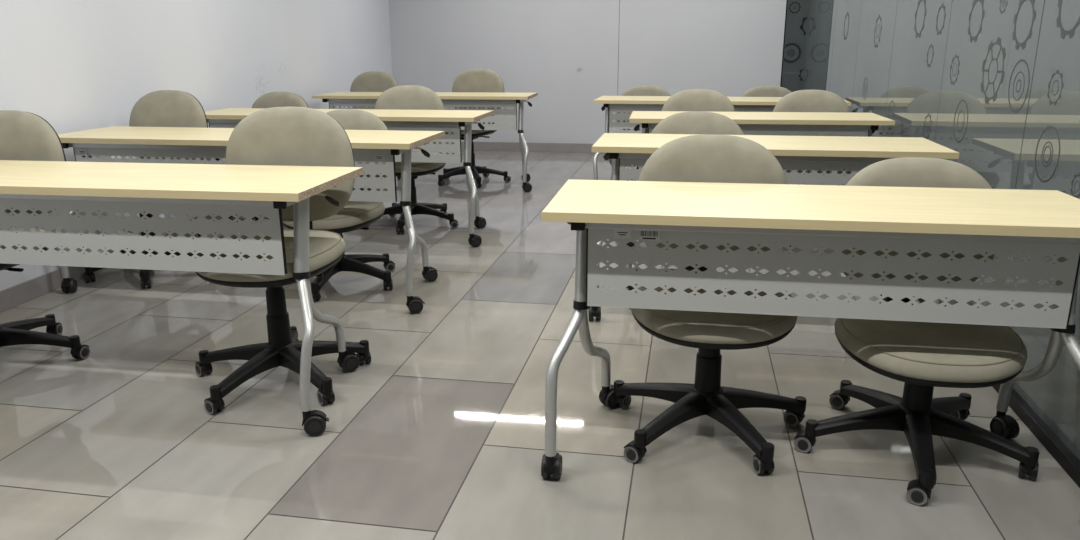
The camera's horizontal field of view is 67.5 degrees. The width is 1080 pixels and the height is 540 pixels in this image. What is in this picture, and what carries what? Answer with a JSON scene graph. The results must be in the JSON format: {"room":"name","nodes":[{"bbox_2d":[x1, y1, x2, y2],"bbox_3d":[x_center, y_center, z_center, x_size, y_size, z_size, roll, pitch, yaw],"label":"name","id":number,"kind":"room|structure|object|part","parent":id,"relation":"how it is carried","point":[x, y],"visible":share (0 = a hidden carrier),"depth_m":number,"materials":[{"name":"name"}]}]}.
{"room":"classroom","nodes":[
{"label":"classroom","id":0,"kind":"room"},
{"bbox_2d":[0,0,392,290],"bbox_3d":[-2.422,-1.211,3.846,0.150,2.670,10.264,2,16,8],"label":"wall","id":1,"kind":"structure","parent":0,"point":[75,65],"depth_m":4.80,"materials":[{"name":"paint"}]},
{"bbox_2d":[0,214,221,311],"bbox_3d":[-2.335,-0.015,4.170,0.012,0.092,10.258,2,16,8],"label":"baseboard","id":2,"kind":"structure","parent":1,"relation":"attached to","point":[10,297],"depth_m":3.83,"materials":[{"name":"grey tile"}]},
{"bbox_2d":[0,150,1079,539],"bbox_3d":[-0.329,0.135,3.881,5.400,0.060,10.550,3,16,10],"label":"floor","id":3,"kind":"structure","parent":0,"point":[440,436],"depth_m":2.51,"materials":[{"name":"tile"}]},
{"bbox_2d":[0,110,89,358],"bbox_3d":[-2.047,-0.101,2.955,0.634,0.915,0.638,1,16,6],"label":"office chair","id":4,"kind":"object","parent":3,"relation":"on","point":[24,136],"visible":0.58,"depth_m":3.03,"materials":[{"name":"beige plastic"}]},
{"bbox_3d":[-1.939,-0.002,2.937,0.115,0.014,0.024,1,16,6],"label":"height lever","id":5,"kind":"part","parent":4,"relation":"part of","materials":[{"name":"black plastic"}]},
{"bbox_3d":[-2.049,-0.079,2.908,0.476,0.079,0.472,1,16,6],"label":"seat","id":6,"kind":"part","parent":4,"relation":"part of","materials":[{"name":"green fabric"}]},
{"bbox_3d":[-2.016,0.215,3.166,0.064,0.088,0.282,3,16,10],"label":"leg","id":7,"kind":"part","parent":4,"relation":"part of","materials":[{"name":"black plastic"}]},
{"bbox_3d":[-2.022,-0.399,3.082,0.472,0.410,0.095,1,16,6],"label":"backrest","id":8,"kind":"part","parent":4,"relation":"part of","materials":[{"name":"green fabric"}]},
{"bbox_3d":[-1.877,0.255,3.025,0.282,0.088,0.064,-2,16,-7],"label":"leg","id":9,"kind":"part","parent":4,"relation":"part of","materials":[{"name":"black plastic"}]},
{"bbox_2d":[83,90,207,288],"bbox_3d":[-1.982,-0.437,4.134,0.624,0.920,0.642,4,16,14],"label":"office chair","id":10,"kind":"object","parent":3,"relation":"on","point":[161,108],"visible":0.23,"depth_m":4.21,"materials":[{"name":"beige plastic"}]},
{"bbox_3d":[-2.152,-0.047,4.096,0.282,0.088,0.064,-11,19,-34],"label":"leg","id":11,"kind":"part","parent":10,"relation":"part of","materials":[{"name":"black plastic"}]},
{"bbox_3d":[-1.961,-0.031,4.034,0.064,0.088,0.282,-5,17,-17],"label":"leg","id":12,"kind":"part","parent":10,"relation":"part of","materials":[{"name":"black plastic"}]},
{"bbox_3d":[-1.952,-0.739,4.262,0.472,0.410,0.095,4,16,14],"label":"backrest","id":13,"kind":"part","parent":10,"relation":"part of","materials":[{"name":"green fabric"}]},
{"bbox_3d":[-1.841,-0.075,4.190,0.282,0.088,0.064,0,16,1],"label":"leg","id":14,"kind":"part","parent":10,"relation":"part of","materials":[{"name":"black plastic"}]},
{"bbox_2d":[0,160,363,435],"bbox_3d":[-1.508,0.043,2.750,1.826,0.745,0.566,2,16,9],"label":"table","id":15,"kind":"object","parent":3,"relation":"on","point":[201,190],"visible":1,"depth_m":2.49,"materials":[{"name":"brown wood"}]},
{"bbox_3d":[-1.548,-0.234,2.503,1.630,0.029,0.024,2,16,9],"label":"rail","id":16,"kind":"part","parent":15,"relation":"part of","materials":[{"name":"silver metal"}]},
{"bbox_3d":[-1.547,-0.119,2.542,1.565,0.214,0.001,2,16,9],"label":"modesty panel","id":17,"kind":"part","parent":15,"relation":"part of","materials":[{"name":"grey paint"}]},
{"bbox_3d":[-0.738,-0.107,2.500,0.039,0.252,0.118,2,16,9],"label":"post","id":18,"kind":"part","parent":15,"relation":"part of","materials":[{"name":"silver metal"}]},
{"bbox_3d":[-0.714,0.217,2.477,0.058,0.388,0.185,-3,16,-11],"label":"leg","id":19,"kind":"part","parent":15,"relation":"part of","materials":[{"name":"silver metal"}]},
{"bbox_3d":[-0.728,0.150,2.723,0.034,0.381,0.340,1,16,4],"label":"leg","id":20,"kind":"part","parent":15,"relation":"part of","materials":[{"name":"silver metal"}]},
{"bbox_2d":[55,126,444,313],"bbox_3d":[-1.364,-0.275,3.869,1.824,0.745,0.565,3,16,10],"label":"table","id":21,"kind":"object","parent":3,"relation":"on","point":[371,146],"visible":0.5,"depth_m":3.65,"materials":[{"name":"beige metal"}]},
{"bbox_3d":[-2.238,-0.171,3.876,0.058,0.388,0.185,9,18,30],"label":"leg","id":22,"kind":"part","parent":21,"relation":"part of","materials":[{"name":"silver metal"}]},
{"bbox_3d":[-2.139,-0.233,4.103,0.034,0.381,0.340,4,16,15],"label":"leg","id":23,"kind":"part","parent":21,"relation":"part of","materials":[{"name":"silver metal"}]},
{"bbox_3d":[-1.407,-0.552,3.623,1.630,0.029,0.024,3,16,10],"label":"rail","id":24,"kind":"part","parent":21,"relation":"part of","materials":[{"name":"silver metal"}]},
{"bbox_3d":[-1.405,-0.436,3.661,1.565,0.214,0.001,3,16,10],"label":"modesty panel","id":25,"kind":"part","parent":21,"relation":"part of","materials":[{"name":"grey paint"}]},
{"bbox_3d":[-0.598,-0.420,3.603,0.039,0.252,0.118,3,16,10],"label":"post","id":26,"kind":"part","parent":21,"relation":"part of","materials":[{"name":"silver metal"}]},
{"bbox_3d":[-0.576,-0.096,3.579,0.058,0.388,0.185,-3,16,-9],"label":"leg","id":27,"kind":"part","parent":21,"relation":"part of","materials":[{"name":"silver metal"}]},
{"bbox_3d":[-0.587,-0.558,3.628,0.032,0.029,0.348,3,16,10],"label":"support arm","id":28,"kind":"part","parent":21,"relation":"part of","materials":[{"name":"silver metal"}]},
{"bbox_3d":[-0.584,-0.163,3.825,0.034,0.381,0.340,1,16,5],"label":"leg","id":29,"kind":"part","parent":21,"relation":"part of","materials":[{"name":"silver metal"}]},
{"bbox_2d":[228,92,307,219],"bbox_3d":[-1.829,-0.751,5.396,0.629,0.835,0.651,4,16,15],"label":"office chair","id":30,"kind":"object","parent":3,"relation":"on","point":[272,99],"visible":0.06,"depth_m":5.49,"materials":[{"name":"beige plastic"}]},
{"bbox_3d":[-1.774,-1.012,5.534,0.472,0.410,0.095,4,16,15],"label":"backrest","id":31,"kind":"part","parent":30,"relation":"part of","materials":[{"name":"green fabric"}]},
{"bbox_2d":[193,107,370,414],"bbox_3d":[-0.942,-0.068,2.781,0.614,0.935,0.664,1,16,3],"label":"office chair","id":32,"kind":"object","parent":3,"relation":"on","point":[278,136],"visible":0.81,"depth_m":2.86,"materials":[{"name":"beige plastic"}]},
{"bbox_3d":[-1.080,0.295,2.868,0.282,0.088,0.064,2,16,8],"label":"leg","id":33,"kind":"part","parent":32,"relation":"part of","materials":[{"name":"black plastic"}]},
{"bbox_3d":[-0.987,0.343,2.696,0.064,0.088,0.282,7,18,25],"label":"leg","id":34,"kind":"part","parent":32,"relation":"part of","materials":[{"name":"black plastic"}]},
{"bbox_3d":[-0.912,-0.059,2.742,0.476,0.079,0.472,1,16,3],"label":"seat","id":35,"kind":"part","parent":32,"relation":"part of","materials":[{"name":"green fabric"}]},
{"bbox_3d":[-0.898,-0.379,2.917,0.472,0.410,0.095,1,16,3],"label":"backrest","id":36,"kind":"part","parent":32,"relation":"part of","materials":[{"name":"green fabric"}]},
{"bbox_3d":[-0.939,0.255,3.006,0.064,0.088,0.282,-3,16,-9],"label":"leg","id":37,"kind":"part","parent":32,"relation":"part of","materials":[{"name":"black plastic"}]},
{"bbox_3d":[-0.788,0.333,2.728,0.282,0.088,0.064,15,22,42],"label":"leg","id":38,"kind":"part","parent":32,"relation":"part of","materials":[{"name":"black plastic"}]},
{"bbox_3d":[-0.758,0.278,2.920,0.282,0.088,0.064,-8,18,-26],"label":"leg","id":39,"kind":"part","parent":32,"relation":"part of","materials":[{"name":"black plastic"}]},
{"bbox_2d":[283,109,394,301],"bbox_3d":[-0.986,-0.343,3.946,0.638,0.830,0.609,14,21,41],"label":"office chair","id":40,"kind":"object","parent":3,"relation":"on","point":[354,215],"visible":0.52,"depth_m":3.90,"materials":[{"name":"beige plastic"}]},
{"bbox_3d":[-1.021,0.023,3.827,0.064,0.088,0.282,1,16,6],"label":"leg","id":41,"kind":"part","parent":40,"relation":"part of","materials":[{"name":"black plastic"}]},
{"bbox_3d":[-1.003,-0.282,3.918,0.476,0.079,0.472,2,16,8],"label":"seat","id":42,"kind":"part","parent":40,"relation":"part of","materials":[{"name":"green fabric"}]},
{"bbox_3d":[-0.967,-0.602,4.091,0.472,0.410,0.095,2,16,8],"label":"backrest","id":43,"kind":"part","parent":40,"relation":"part of","materials":[{"name":"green fabric"}]},
{"bbox_3d":[-0.846,-0.005,3.922,0.282,0.088,0.064,7,17,24],"label":"leg","id":44,"kind":"part","parent":40,"relation":"part of","materials":[{"name":"black plastic"}]},
{"bbox_3d":[-0.886,-0.059,4.112,0.064,0.088,0.282,14,21,41],"label":"leg","id":45,"kind":"part","parent":40,"relation":"part of","materials":[{"name":"black plastic"}]},
{"bbox_2d":[197,108,493,246],"bbox_3d":[-1.197,-0.598,5.005,1.818,0.745,0.565,2,16,9],"label":"table","id":46,"kind":"object","parent":3,"relation":"on","point":[404,120],"visible":0.3,"depth_m":4.71,"materials":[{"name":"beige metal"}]},
{"bbox_3d":[-1.234,-0.874,4.756,1.630,0.029,0.024,2,16,9],"label":"rail","id":47,"kind":"part","parent":46,"relation":"part of","materials":[{"name":"silver metal"}]},
{"bbox_3d":[-1.232,-0.758,4.795,1.565,0.214,0.003,2,16,9],"label":"modesty panel","id":48,"kind":"part","parent":46,"relation":"part of","materials":[{"name":"grey metal"}]},
{"bbox_3d":[-0.424,-0.745,4.745,0.039,0.252,0.118,2,16,9],"label":"post","id":49,"kind":"part","parent":46,"relation":"part of","materials":[{"name":"silver metal"}]},
{"bbox_3d":[-0.401,-0.421,4.722,0.058,0.388,0.185,-3,16,-10],"label":"leg","id":50,"kind":"part","parent":46,"relation":"part of","materials":[{"name":"silver metal"}]},
{"bbox_3d":[-0.413,-0.487,4.968,0.034,0.381,0.340,1,16,4],"label":"leg","id":51,"kind":"part","parent":46,"relation":"part of","materials":[{"name":"silver metal"}]},
{"bbox_2d":[350,71,399,178],"bbox_3d":[-1.483,-1.246,7.000,0.586,0.910,0.664,3,16,13],"label":"office chair","id":52,"kind":"object","parent":3,"relation":"on","point":[371,81],"visible":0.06,"depth_m":7.10,"materials":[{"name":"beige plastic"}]},
{"bbox_3d":[-1.456,-1.546,7.140,0.472,0.410,0.095,3,16,13],"label":"backrest","id":53,"kind":"part","parent":52,"relation":"part of","materials":[{"name":"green fabric"}]},
{"bbox_2d":[367,85,457,234],"bbox_3d":[-0.859,-0.732,5.226,0.626,0.880,0.606,-9,18,-28],"label":"office chair","id":54,"kind":"object","parent":3,"relation":"on","point":[404,97],"visible":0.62,"depth_m":5.31,"materials":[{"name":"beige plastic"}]},
{"bbox_3d":[-1.009,-0.379,5.245,0.282,0.088,0.064,-4,16,-13],"label":"leg","id":55,"kind":"part","parent":54,"relation":"part of","materials":[{"name":"black plastic"}]},
{"bbox_3d":[-0.856,-0.344,5.119,0.064,0.088,0.282,1,16,4],"label":"leg","id":56,"kind":"part","parent":54,"relation":"part of","materials":[{"name":"black plastic"}]},
{"bbox_3d":[-0.866,-1.017,5.372,0.472,0.410,0.095,-2,16,-4],"label":"backrest","id":57,"kind":"part","parent":54,"relation":"part of","materials":[{"name":"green fabric"}]},
{"bbox_3d":[-0.844,-0.697,5.197,0.476,0.079,0.472,-2,16,-4],"label":"seat","id":58,"kind":"part","parent":54,"relation":"part of","materials":[{"name":"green fabric"}]},
{"bbox_3d":[-0.731,-0.427,5.409,0.064,0.088,0.282,13,20,39],"label":"leg","id":59,"kind":"part","parent":54,"relation":"part of","materials":[{"name":"black plastic"}]},
{"bbox_3d":[-0.684,-0.374,5.220,0.282,0.088,0.064,6,17,22],"label":"leg","id":60,"kind":"part","parent":54,"relation":"part of","materials":[{"name":"black plastic"}]},
{"bbox_2d":[312,92,537,191],"bbox_3d":[-0.915,-1.078,6.697,1.804,0.745,0.570,2,16,8],"label":"table","id":61,"kind":"object","parent":3,"relation":"on","point":[449,99],"visible":0.44,"depth_m":6.42,"materials":[{"name":"brown wood"}]},
{"bbox_3d":[-0.953,-1.354,6.447,1.610,0.029,0.024,2,16,8],"label":"rail","id":62,"kind":"part","parent":61,"relation":"part of","materials":[{"name":"silver metal"}]},
{"bbox_3d":[-0.951,-1.239,6.486,1.545,0.214,0.003,2,16,9],"label":"modesty panel","id":63,"kind":"part","parent":61,"relation":"part of","materials":[{"name":"grey metal"}]},
{"bbox_3d":[-0.152,-1.230,6.452,0.039,0.252,0.118,2,16,8],"label":"post","id":64,"kind":"part","parent":61,"relation":"part of","materials":[{"name":"silver metal"}]},
{"bbox_3d":[-0.143,-0.972,6.675,0.034,0.381,0.340,1,16,3],"label":"leg","id":65,"kind":"part","parent":61,"relation":"part of","materials":[{"name":"silver metal"}]},
{"bbox_3d":[-0.132,-0.904,6.426,0.100,0.388,0.176,2,16,8],"label":"leg","id":66,"kind":"part","parent":61,"relation":"part of","materials":[{"name":"silver metal"}]},
{"bbox_2d":[438,68,510,187],"bbox_3d":[-0.560,-1.206,6.793,0.626,0.935,0.643,4,16,14],"label":"office chair","id":67,"kind":"object","parent":3,"relation":"on","point":[470,80],"visible":0.64,"depth_m":6.84,"materials":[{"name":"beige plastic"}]},
{"bbox_3d":[-0.727,-0.808,6.756,0.282,0.088,0.064,-11,19,-34],"label":"leg","id":68,"kind":"part","parent":67,"relation":"part of","materials":[{"name":"black plastic"}]},
{"bbox_3d":[-0.725,-0.863,6.950,0.282,0.088,0.064,11,19,35],"label":"leg","id":69,"kind":"part","parent":67,"relation":"part of","materials":[{"name":"black plastic"}]},
{"bbox_3d":[-0.589,-1.196,6.750,0.476,0.079,0.472,4,16,14],"label":"seat","id":70,"kind":"part","parent":67,"relation":"part of","materials":[{"name":"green fabric"}]},
{"bbox_3d":[-0.536,-0.792,6.695,0.064,0.088,0.282,-5,17,-17],"label":"leg","id":71,"kind":"part","parent":67,"relation":"part of","materials":[{"name":"black plastic"}]},
{"bbox_3d":[-0.527,-1.514,6.918,0.472,0.410,0.095,4,16,14],"label":"backrest","id":72,"kind":"part","parent":67,"relation":"part of","materials":[{"name":"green fabric"}]},
{"bbox_3d":[-0.416,-0.837,6.851,0.282,0.088,0.064,0,16,1],"label":"leg","id":73,"kind":"part","parent":67,"relation":"part of","materials":[{"name":"black plastic"}]},
{"bbox_2d":[616,86,670,180],"bbox_3d":[0.825,-1.006,6.284,0.625,0.812,0.673,3,16,10],"label":"office chair","id":74,"kind":"object","parent":3,"relation":"on","point":[637,90],"visible":0.02,"depth_m":6.40,"materials":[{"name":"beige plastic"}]},
{"bbox_3d":[0.838,-1.260,6.444,0.472,0.410,0.095,3,16,10],"label":"backrest","id":75,"kind":"part","parent":74,"relation":"part of","materials":[{"name":"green fabric"}]},
{"bbox_2d":[629,111,743,309],"bbox_3d":[0.716,-0.272,3.654,0.633,0.835,0.663,3,16,10],"label":"office chair","id":76,"kind":"object","parent":3,"relation":"on","point":[697,122],"visible":0.05,"depth_m":3.76,"materials":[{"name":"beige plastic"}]},
{"bbox_3d":[0.735,-0.536,3.805,0.472,0.410,0.095,3,16,10],"label":"backrest","id":77,"kind":"part","parent":76,"relation":"part of","materials":[{"name":"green fabric"}]},
{"bbox_2d":[661,89,734,111],"bbox_3d":[0.979,-0.636,4.880,0.595,0.865,0.673,3,16,10],"label":"office chair","id":78,"kind":"object","parent":3,"relation":"on","point":[704,100],"visible":0.04,"depth_m":4.99,"materials":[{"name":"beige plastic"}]},
{"bbox_2d":[614,134,806,474],"bbox_3d":[0.520,0.061,2.414,0.600,0.872,0.644,2,16,7],"label":"office chair","id":79,"kind":"object","parent":3,"relation":"on","point":[710,158],"visible":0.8,"depth_m":2.40,"materials":[{"name":"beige fabric"}]},
{"bbox_3d":[0.361,0.378,2.547,0.282,0.088,0.064,9,18,30],"label":"leg","id":80,"kind":"part","parent":79,"relation":"part of","materials":[{"name":"black plastic"}]},
{"bbox_3d":[0.377,0.432,2.354,0.282,0.088,0.064,-13,20,-39],"label":"leg","id":81,"kind":"part","parent":79,"relation":"part of","materials":[{"name":"black plastic"}]},
{"bbox_3d":[0.538,-0.218,2.550,0.472,0.410,0.095,2,16,7],"label":"backrest","id":82,"kind":"part","parent":79,"relation":"part of","materials":[{"name":"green fabric"}]},
{"bbox_3d":[0.506,0.102,2.376,0.476,0.079,0.472,2,16,7],"label":"seat","id":83,"kind":"part","parent":79,"relation":"part of","materials":[{"name":"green fabric"}]},
{"bbox_3d":[0.573,0.444,2.308,0.064,0.088,0.282,-7,17,-22],"label":"leg","id":84,"kind":"part","parent":79,"relation":"part of","materials":[{"name":"black plastic"}]},
{"bbox_3d":[0.678,0.397,2.474,0.282,0.088,0.064,-2,16,-4],"label":"leg","id":85,"kind":"part","parent":79,"relation":"part of","materials":[{"name":"black plastic"}]},
{"bbox_2d":[593,96,850,179],"bbox_3d":[1.297,-0.888,5.982,1.765,0.745,0.558,3,16,11],"label":"table","id":86,"kind":"object","parent":3,"relation":"on","point":[621,104],"visible":0.16,"depth_m":5.86,"materials":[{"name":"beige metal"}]},
{"bbox_3d":[0.445,-0.786,5.998,0.058,0.388,0.185,9,18,31],"label":"leg","id":87,"kind":"part","parent":86,"relation":"part of","materials":[{"name":"silver metal"}]},
{"bbox_3d":[0.504,-1.107,6.006,0.039,0.252,0.118,3,16,11],"label":"post","id":88,"kind":"part","parent":86,"relation":"part of","materials":[{"name":"silver metal"}]},
{"bbox_3d":[1.265,-1.048,5.768,1.545,0.214,0.003,3,16,11],"label":"modesty panel","id":89,"kind":"part","parent":86,"relation":"part of","materials":[{"name":"grey metal"}]},
{"bbox_3d":[1.263,-1.163,5.730,1.610,0.029,0.024,3,16,11],"label":"rail","id":90,"kind":"part","parent":86,"relation":"part of","materials":[{"name":"silver metal"}]},
{"bbox_2d":[626,111,894,246],"bbox_3d":[1.211,-0.514,4.663,1.404,0.745,0.559,2,16,8],"label":"table","id":91,"kind":"object","parent":3,"relation":"on","point":[750,123],"visible":0.15,"depth_m":4.40,"materials":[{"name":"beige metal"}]},
{"bbox_3d":[0.600,-0.715,4.619,0.039,0.252,0.118,2,16,8],"label":"post","id":92,"kind":"part","parent":91,"relation":"part of","materials":[{"name":"silver metal"}]},
{"bbox_3d":[1.187,-0.674,4.448,1.168,0.214,0.004,2,16,8],"label":"modesty panel","id":93,"kind":"part","parent":91,"relation":"part of","materials":[{"name":"grey metal"}]},
{"bbox_3d":[1.185,-0.789,4.409,1.233,0.029,0.024,2,16,8],"label":"rail","id":94,"kind":"part","parent":91,"relation":"part of","materials":[{"name":"silver metal"}]},
{"bbox_2d":[742,86,790,96],"bbox_3d":[1.749,-0.965,6.119,0.612,0.815,0.673,3,16,10],"label":"office chair","id":95,"kind":"object","parent":3,"relation":"on","point":[760,91],"visible":0.02,"depth_m":6.24,"materials":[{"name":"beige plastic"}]},
{"bbox_2d":[588,133,958,320],"bbox_3d":[0.935,-0.178,3.483,1.404,0.745,0.558,2,16,10],"label":"table","id":96,"kind":"object","parent":3,"relation":"on","point":[834,154],"visible":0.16,"depth_m":3.24,"materials":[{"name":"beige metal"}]},
{"bbox_3d":[0.271,-0.061,3.444,0.043,0.385,0.189,10,19,32],"label":"leg","id":97,"kind":"part","parent":96,"relation":"part of","materials":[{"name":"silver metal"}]},
{"bbox_3d":[0.324,-0.384,3.456,0.039,0.252,0.118,2,16,10],"label":"post","id":98,"kind":"part","parent":96,"relation":"part of","materials":[{"name":"silver metal"}]},
{"bbox_3d":[0.372,-0.124,3.672,0.035,0.381,0.342,5,17,18],"label":"leg","id":99,"kind":"part","parent":96,"relation":"part of","materials":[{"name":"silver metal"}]},
{"bbox_3d":[0.906,-0.338,3.269,1.168,0.214,0.002,2,16,10],"label":"modesty panel","id":100,"kind":"part","parent":96,"relation":"part of","materials":[{"name":"grey metal"}]},
{"bbox_3d":[0.904,-0.454,3.231,1.233,0.029,0.024,2,16,10],"label":"rail","id":101,"kind":"part","parent":96,"relation":"part of","materials":[{"name":"silver metal"}]},
{"bbox_2d":[541,179,1079,478],"bbox_3d":[0.735,0.181,2.216,1.425,0.745,0.601,2,16,9],"label":"table","id":102,"kind":"object","parent":3,"relation":"on","point":[1004,223],"visible":0.98,"depth_m":2.03,"materials":[{"name":"brown wood"}]},
{"bbox_3d":[0.065,0.293,2.196,0.043,0.385,0.189,10,19,31],"label":"leg","id":103,"kind":"part","parent":102,"relation":"part of","materials":[{"name":"silver metal"}]},
{"bbox_3d":[0.117,-0.029,2.208,0.039,0.252,0.118,2,16,9],"label":"post","id":104,"kind":"part","parent":102,"relation":"part of","materials":[{"name":"silver metal"}]},
{"bbox_3d":[0.164,0.230,2.425,0.035,0.381,0.342,5,17,17],"label":"leg","id":105,"kind":"part","parent":102,"relation":"part of","materials":[{"name":"silver metal"}]},
{"bbox_3d":[0.700,-0.101,1.988,1.233,0.029,0.024,2,16,9],"label":"rail","id":106,"kind":"part","parent":102,"relation":"part of","materials":[{"name":"silver metal"}]},
{"bbox_3d":[0.701,0.015,2.027,1.168,0.214,0.001,2,16,9],"label":"modesty panel","id":107,"kind":"part","parent":102,"relation":"part of","materials":[{"name":"grey paint"}]},
{"bbox_3d":[1.350,0.278,2.231,0.033,0.381,0.340,3,16,13],"label":"leg","id":108,"kind":"part","parent":102,"relation":"part of","materials":[{"name":"silver metal"}]},
{"bbox_3d":[1.313,0.019,2.012,0.039,0.252,0.118,2,16,9],"label":"post","id":109,"kind":"part","parent":102,"relation":"part of","materials":[{"name":"silver metal"}]},
{"bbox_3d":[1.337,0.345,1.988,0.044,0.385,0.191,-5,16,-15],"label":"leg","id":110,"kind":"part","parent":102,"relation":"part of","materials":[{"name":"silver metal"}]},
{"bbox_2d":[770,90,851,249],"bbox_3d":[1.592,-0.610,4.775,0.603,0.865,0.662,3,16,10],"label":"office chair","id":111,"kind":"object","parent":3,"relation":"on","point":[801,100],"visible":0.07,"depth_m":4.87,"materials":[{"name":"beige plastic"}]},
{"bbox_3d":[1.643,-0.887,4.916,0.472,0.410,0.095,3,16,10],"label":"backrest","id":112,"kind":"part","parent":111,"relation":"part of","materials":[{"name":"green fabric"}]},
{"bbox_3d":[1.598,-0.567,4.744,0.476,0.079,0.472,3,16,10],"label":"seat","id":113,"kind":"part","parent":111,"relation":"part of","materials":[{"name":"fabric"}]},
{"bbox_2d":[794,157,1039,505],"bbox_3d":[1.068,0.123,2.286,0.651,0.816,0.605,-5,17,-18],"label":"office chair","id":114,"kind":"object","parent":3,"relation":"on","point":[925,356],"visible":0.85,"depth_m":2.22,"materials":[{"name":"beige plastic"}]},
{"bbox_3d":[0.910,0.436,2.330,0.282,0.088,0.064,0,16,0],"label":"leg","id":115,"kind":"part","parent":114,"relation":"part of","materials":[{"name":"black plastic"}]},
{"bbox_3d":[1.026,0.390,2.488,0.064,0.088,0.282,-6,17,-18],"label":"leg","id":116,"kind":"part","parent":114,"relation":"part of","materials":[{"name":"black plastic"}]},
{"bbox_3d":[1.125,-0.130,2.434,0.472,0.410,0.095,3,16,10],"label":"backrest","id":117,"kind":"part","parent":114,"relation":"part of","materials":[{"name":"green fabric"}]},
{"bbox_3d":[1.030,0.479,2.175,0.064,0.088,0.282,5,17,17],"label":"leg","id":118,"kind":"part","parent":114,"relation":"part of","materials":[{"name":"black plastic"}]},
{"bbox_3d":[1.079,0.190,2.263,0.476,0.079,0.472,3,16,10],"label":"seat","id":119,"kind":"part","parent":114,"relation":"part of","materials":[{"name":"green fabric"}]},
{"bbox_3d":[1.218,0.406,2.430,0.282,0.088,0.064,-12,19,-35],"label":"leg","id":120,"kind":"part","parent":114,"relation":"part of","materials":[{"name":"black plastic"}]},
{"bbox_3d":[1.220,0.461,2.236,0.282,0.088,0.064,11,19,34],"label":"leg","id":121,"kind":"part","parent":114,"relation":"part of","materials":[{"name":"black plastic"}]},
{"bbox_2d":[918,298,1079,487],"bbox_3d":[1.716,0.193,3.452,0.054,0.040,10.250,3,16,10],"label":"trim","id":122,"kind":"structure","parent":3,"relation":"on","point":[1060,452],"depth_m":2.38,"materials":[{"name":"black metal"}]},
{"bbox_2d":[803,0,821,89],"bbox_3d":[2.571,-2.316,7.560,0.012,2.560,0.814,3,16,10],"label":"glass panel","id":123,"kind":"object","parent":122,"relation":"on","point":[815,8],"depth_m":7.59,"materials":[{"name":"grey glass"}]},
{"bbox_2d":[815,0,836,90],"bbox_3d":[2.422,-2.095,6.784,0.012,2.560,0.814,3,16,10],"label":"glass panel","id":124,"kind":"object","parent":122,"relation":"on","point":[829,7],"depth_m":6.81,"materials":[{"name":"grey glass"}]},
{"bbox_2d":[829,0,861,112],"bbox_3d":[2.255,-1.848,5.914,0.013,2.560,1.014,3,16,10],"label":"glass panel","id":125,"kind":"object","parent":122,"relation":"on","point":[848,13],"depth_m":5.92,"materials":[{"name":"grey glass"}]},
{"bbox_2d":[851,0,897,171],"bbox_3d":[2.070,-1.574,4.949,0.013,2.560,1.014,3,16,10],"label":"glass panel","id":126,"kind":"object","parent":122,"relation":"on","point":[878,17],"depth_m":4.96,"materials":[{"name":"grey glass"}]},
{"bbox_2d":[883,0,952,141],"bbox_3d":[1.885,-1.300,3.984,0.013,2.560,1.014,3,16,10],"label":"glass panel","id":127,"kind":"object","parent":122,"relation":"on","point":[921,30],"depth_m":4.00,"materials":[{"name":"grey glass"}]},
{"bbox_2d":[935,0,1044,307],"bbox_3d":[1.703,-1.029,3.031,0.013,2.560,0.989,3,16,10],"label":"glass panel","id":128,"kind":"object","parent":122,"relation":"on","point":[992,45],"depth_m":3.01,"materials":[{"name":"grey glass"}]},
{"bbox_2d":[999,0,1079,459],"bbox_3d":[1.519,-0.756,2.071,0.013,2.560,1.029,3,16,10],"label":"glass panel","id":129,"kind":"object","parent":122,"relation":"on","point":[1050,153],"depth_m":2.44,"materials":[{"name":"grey glass"}]},
{"bbox_2d":[389,0,786,143],"bbox_3d":[0.344,-2.527,8.440,4.262,2.670,0.150,3,16,10],"label":"wall","id":130,"kind":"structure","parent":0,"point":[572,54],"depth_m":8.42,"materials":[{"name":"paint"}]},
{"bbox_2d":[434,141,601,152],"bbox_3d":[0.415,-1.312,8.685,4.100,0.098,0.012,3,16,10],"label":"baseboard","id":131,"kind":"structure","parent":130,"relation":"attached to","point":[478,146],"depth_m":8.76,"materials":[{"name":"grey tile"}]},
{"bbox_2d":[780,0,787,86],"bbox_3d":[2.428,-2.438,7.994,0.010,2.620,0.024,3,16,10],"label":"trim","id":132,"kind":"structure","parent":130,"relation":"attached to","point":[787,0],"depth_m":8.03,"materials":[{"name":"black metal"}]},
{"bbox_2d":[781,0,809,91],"bbox_3d":[2.541,-2.707,7.894,0.224,1.990,0.011,3,16,10],"label":"glass panel","id":133,"kind":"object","parent":130,"relation":"in","point":[797,17],"depth_m":8.02,"materials":[{"name":"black glass"}]}
]}

